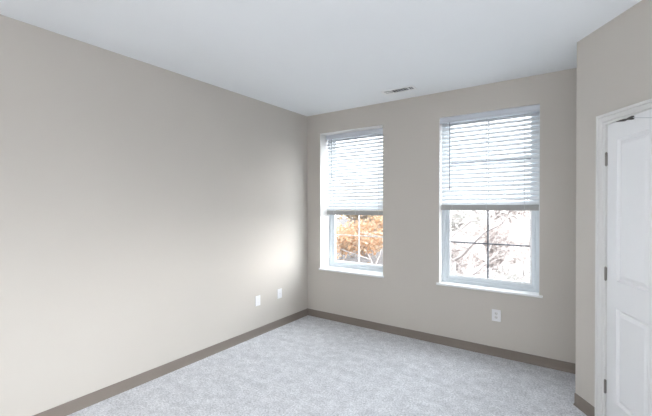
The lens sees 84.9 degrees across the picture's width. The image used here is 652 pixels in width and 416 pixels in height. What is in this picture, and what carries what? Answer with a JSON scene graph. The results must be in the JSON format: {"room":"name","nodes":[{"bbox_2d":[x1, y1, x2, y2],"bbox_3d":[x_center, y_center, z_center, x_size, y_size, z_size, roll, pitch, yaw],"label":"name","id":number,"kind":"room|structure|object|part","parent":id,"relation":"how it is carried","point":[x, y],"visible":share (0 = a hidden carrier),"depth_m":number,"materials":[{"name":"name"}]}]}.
{"room":"empty bedroom","nodes":[
{"label":"empty bedroom","id":0,"kind":"room"},
{"bbox_2d":[0,14,307,415],"bbox_3d":[-1.904,0.128,2.721,0.200,2.740,6.100,0,1,35],"label":"wall","id":1,"kind":"structure","parent":0,"point":[146,209],"depth_m":2.92,"materials":[{"name":"beige paint"}]},
{"bbox_2d":[33,308,307,415],"bbox_3d":[-1.842,1.454,2.629,0.016,0.089,5.600,0,1,35],"label":"baseboard","id":2,"kind":"structure","parent":1,"relation":"attached to","point":[65,409],"depth_m":3.15,"materials":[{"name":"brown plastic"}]},
{"bbox_2d":[255,295,259,306],"bbox_3d":[-0.793,1.080,4.149,0.007,0.118,0.078,0,1,35],"label":"wall plate","id":3,"kind":"object","parent":1,"relation":"attached to","point":[257,298],"visible":1,"depth_m":4.14,"materials":[{"name":"white plastic"}]},
{"bbox_2d":[277,288,281,298],"bbox_3d":[-0.577,1.070,4.456,0.012,0.118,0.078,0,1,35],"label":"wall plate","id":4,"kind":"object","parent":1,"relation":"attached to","point":[279,291],"visible":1,"depth_m":4.45,"materials":[{"name":"white plastic"}]},
{"bbox_2d":[0,0,641,115],"bbox_3d":[0.326,-1.307,1.102,5.900,0.150,6.200,0,1,35],"label":"ceiling","id":5,"kind":"structure","parent":0,"point":[303,57],"depth_m":2.59,"materials":[{"name":"paint"}]},
{"bbox_2d":[381,85,416,94],"bbox_3d":[0.774,-1.248,3.793,0.363,0.012,0.143,0,1,35],"label":"ceiling vent","id":6,"kind":"object","parent":5,"relation":"in","point":[411,87],"visible":1,"depth_m":3.78,"materials":[{"name":"metal"}]},
{"bbox_2d":[67,315,586,415],"bbox_3d":[0.330,1.568,1.125,5.900,0.120,6.200,0,1,35],"label":"floor","id":7,"kind":"structure","parent":0,"point":[308,365],"depth_m":3.06,"materials":[{"name":"carpet"}]},
{"bbox_2d":[307,68,576,362],"bbox_3d":[2.131,0.116,3.454,5.600,2.740,0.300,0,1,35],"label":"wall","id":8,"kind":"structure","parent":0,"point":[408,296],"depth_m":3.91,"materials":[{"name":"beige paint"}]},
{"bbox_2d":[319,125,383,277],"bbox_3d":[0.382,-0.083,4.649,0.953,1.834,0.324,0,1,35],"label":"window","id":9,"kind":"structure","parent":8,"relation":"in","point":[328,234],"depth_m":4.84,"materials":[{"name":"white paint"}]},
{"bbox_3d":[0.367,0.823,4.634,0.953,0.022,0.269,0,1,35],"label":"sill","id":10,"kind":"part","parent":9,"relation":"part of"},
{"bbox_2d":[326,128,382,215],"bbox_3d":[0.390,-0.452,4.659,0.919,1.090,0.078,0,1,35],"label":"window blind","id":11,"kind":"object","parent":9,"relation":"attached to","point":[332,203],"visible":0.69,"depth_m":4.66,"materials":[{"name":"white plastic"}]},
{"bbox_3d":[0.397,0.065,4.672,0.907,0.056,0.040,0,1,35],"label":"rail","id":12,"kind":"part","parent":11,"relation":"part of","materials":[{"name":"white plastic"}]},
{"bbox_3d":[0.673,-0.435,4.477,0.002,1.026,0.056,0,1,35],"label":"ladder cord","id":13,"kind":"part","parent":11,"relation":"part of","materials":[{"name":"white fabric"}]},
{"bbox_3d":[0.460,-0.494,4.760,0.843,0.970,0.032,0,1,35],"label":"sash","id":14,"kind":"part","parent":9,"relation":"part of","materials":[{"name":"plastic"}]},
{"bbox_3d":[0.440,0.366,4.736,0.843,0.829,0.032,0,1,35],"label":"sash","id":15,"kind":"part","parent":9,"relation":"part of","materials":[{"name":"plastic"}]},
{"bbox_2d":[308,308,574,373],"bbox_3d":[1.350,1.440,3.814,3.914,0.089,0.016,0,1,35],"label":"baseboard","id":16,"kind":"structure","parent":8,"relation":"attached to","point":[545,362],"depth_m":3.79,"materials":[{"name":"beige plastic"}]},
{"bbox_2d":[436,104,542,297],"bbox_3d":[1.702,-0.073,3.734,0.998,1.825,0.324,0,1,35],"label":"window","id":17,"kind":"structure","parent":8,"relation":"in","point":[531,289],"depth_m":3.71,"materials":[{"name":"vinyl"},{"name":"glass"},{"name":"white paint"}]},
{"bbox_3d":[1.655,0.829,3.672,0.998,0.022,0.154,0,1,35],"label":"sill","id":18,"kind":"part","parent":17,"relation":"part of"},
{"bbox_2d":[440,104,539,210],"bbox_3d":[1.645,-0.479,3.649,0.936,1.005,0.083,0,1,35],"label":"window blind","id":19,"kind":"object","parent":17,"relation":"attached to","point":[445,205],"visible":0.99,"depth_m":3.62,"materials":[{"name":"white plastic"}]},
{"bbox_3d":[1.653,-0.463,3.660,0.002,0.941,0.056,0,1,35],"label":"ladder cord","id":20,"kind":"part","parent":19,"relation":"part of","materials":[{"name":"white fabric"}]},
{"bbox_3d":[1.653,-0.005,3.664,0.924,0.056,0.040,0,1,35],"label":"rail","id":21,"kind":"part","parent":19,"relation":"part of","materials":[{"name":"white plastic"}]},
{"bbox_3d":[1.934,-0.462,3.466,0.002,0.941,0.056,0,1,35],"label":"ladder cord","id":22,"kind":"part","parent":19,"relation":"part of","materials":[{"name":"white fabric"}]},
{"bbox_3d":[1.695,0.372,3.727,0.860,0.829,0.032,0,1,35],"label":"sash","id":23,"kind":"part","parent":17,"relation":"part of","materials":[{"name":"plastic"}]},
{"bbox_3d":[1.715,-0.483,3.751,0.860,0.961,0.032,0,1,35],"label":"sash","id":24,"kind":"part","parent":17,"relation":"part of","materials":[{"name":"plastic"}]},
{"bbox_2d":[492,309,500,321],"bbox_3d":[1.705,1.076,3.570,0.082,0.118,0.009,0,1,35],"label":"electrical outlet","id":25,"kind":"object","parent":8,"relation":"attached to","point":[496,314],"visible":1,"depth_m":3.56,"materials":[{"name":"white paint"}]},
{"bbox_2d":[575,0,651,406],"bbox_3d":[1.962,0.130,1.831,0.140,2.740,1.730,0,0,0],"label":"wall","id":26,"kind":"structure","parent":0,"point":[614,61],"depth_m":2.52,"materials":[{"name":"beige paint"}]},
{"bbox_2d":[573,393,594,415],"bbox_3d":[1.886,1.449,2.599,0.016,0.089,0.215,0,0,0],"label":"baseboard","id":27,"kind":"structure","parent":26,"relation":"attached to","point":[580,403],"depth_m":2.60,"materials":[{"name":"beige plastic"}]},
{"bbox_2d":[605,122,614,415],"bbox_3d":[1.962,0.468,1.967,0.141,2.062,0.896,0,0,0],"label":"trim","id":28,"kind":"structure","parent":26,"relation":"attached to","point":[614,122],"depth_m":2.40,"materials":[{"name":"white paint"}]},
{"bbox_2d":[595,98,651,415],"bbox_3d":[1.883,0.434,1.967,0.020,2.129,1.030,0,0,0],"label":"trim","id":29,"kind":"structure","parent":26,"relation":"attached to","point":[603,120],"depth_m":2.43,"materials":[{"name":"white paint"}]},
{"bbox_2d":[604,109,651,415],"bbox_3d":[1.801,0.468,1.976,0.099,2.038,0.881,0,0,10],"label":"door","id":30,"kind":"structure","parent":26,"relation":"in","point":[628,159],"depth_m":2.18,"materials":[{"name":"white paint"}]},
{"label":"outside","id":31,"kind":"structure","parent":0,"visible":0},
{"bbox_2d":[336,218,510,270],"bbox_3d":[5.444,4.953,13.185,180.000,0.300,200.000,0,1,35],"label":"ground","id":32,"kind":"structure","parent":31,"point":[342,221],"depth_m":33.45,"materials":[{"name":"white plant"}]},
{"bbox_2d":[337,174,367,215],"bbox_3d":[1.297,-0.234,47.499,11.547,9.578,8.057,0,0,-12],"label":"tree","id":33,"kind":"object","parent":32,"relation":"on","point":[337,174],"visible":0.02,"depth_m":46.38,"materials":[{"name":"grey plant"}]},
{"bbox_2d":[336,215,382,263],"bbox_3d":[2.108,2.368,21.270,6.020,4.783,5.250,0,1,35],"label":"tree","id":34,"kind":"object","parent":32,"relation":"on","point":[348,244],"visible":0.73,"depth_m":20.48,"materials":[{"name":"orange plant"}]},
{"bbox_2d":[336,187,382,257],"bbox_3d":[3.313,1.108,32.894,7.517,7.124,7.936,0,0,-3],"label":"tree","id":35,"kind":"object","parent":32,"relation":"on","point":[349,217],"visible":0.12,"depth_m":31.48,"materials":[{"name":"grey plant"}]},
{"bbox_2d":[360,168,529,280],"bbox_3d":[4.290,1.964,10.508,6.734,5.758,6.173,0,1,-36],"label":"bare tree","id":36,"kind":"object","parent":32,"relation":"on","point":[469,247],"visible":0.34,"depth_m":9.72,"materials":[{"name":"grey plant"}]},
{"bbox_2d":[451,228,493,277],"bbox_3d":[5.961,2.867,16.075,3.939,3.847,3.772,0,1,35],"label":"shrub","id":37,"kind":"object","parent":32,"relation":"on","point":[478,261],"visible":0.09,"depth_m":15.37,"materials":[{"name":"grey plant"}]},
{"bbox_2d":[451,200,507,242],"bbox_3d":[9.853,1.862,27.074,7.427,5.677,7.520,0,0,-20],"label":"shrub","id":38,"kind":"object","parent":32,"relation":"on","point":[459,217],"visible":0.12,"depth_m":25.87,"materials":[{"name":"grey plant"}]},
{"bbox_2d":[452,210,529,276],"bbox_3d":[9.374,2.342,19.697,6.154,4.837,6.477,0,0,-18],"label":"tree","id":39,"kind":"object","parent":32,"relation":"on","point":[515,229],"visible":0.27,"depth_m":18.61,"materials":[{"name":"grey plant"}]},
{"bbox_3d":[9.595,3.094,19.531,2.686,3.336,3.248,0,1,35],"label":"stem","id":40,"kind":"part","parent":39,"relation":"part of","materials":[{"name":"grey plant"}]},
{"bbox_2d":[472,149,529,200],"bbox_3d":[22.788,-1.867,42.362,13.837,12.891,8.865,0,0,17],"label":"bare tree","id":41,"kind":"object","parent":32,"relation":"on","point":[525,149],"visible":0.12,"depth_m":43.09,"materials":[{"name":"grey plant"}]},
{"bbox_2d":[476,254,529,281],"bbox_3d":[6.246,3.143,11.612,3.189,3.365,3.201,0,0,-2],"label":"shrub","id":42,"kind":"object","parent":32,"relation":"on","point":[516,272],"visible":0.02,"depth_m":11.55,"materials":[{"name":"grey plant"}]},
{"bbox_2d":[476,195,529,243],"bbox_3d":[17.531,1.553,34.592,10.759,6.143,10.329,0,1,35],"label":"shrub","id":43,"kind":"object","parent":32,"relation":"on","point":[496,212],"visible":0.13,"depth_m":31.99,"materials":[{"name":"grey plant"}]}
]}

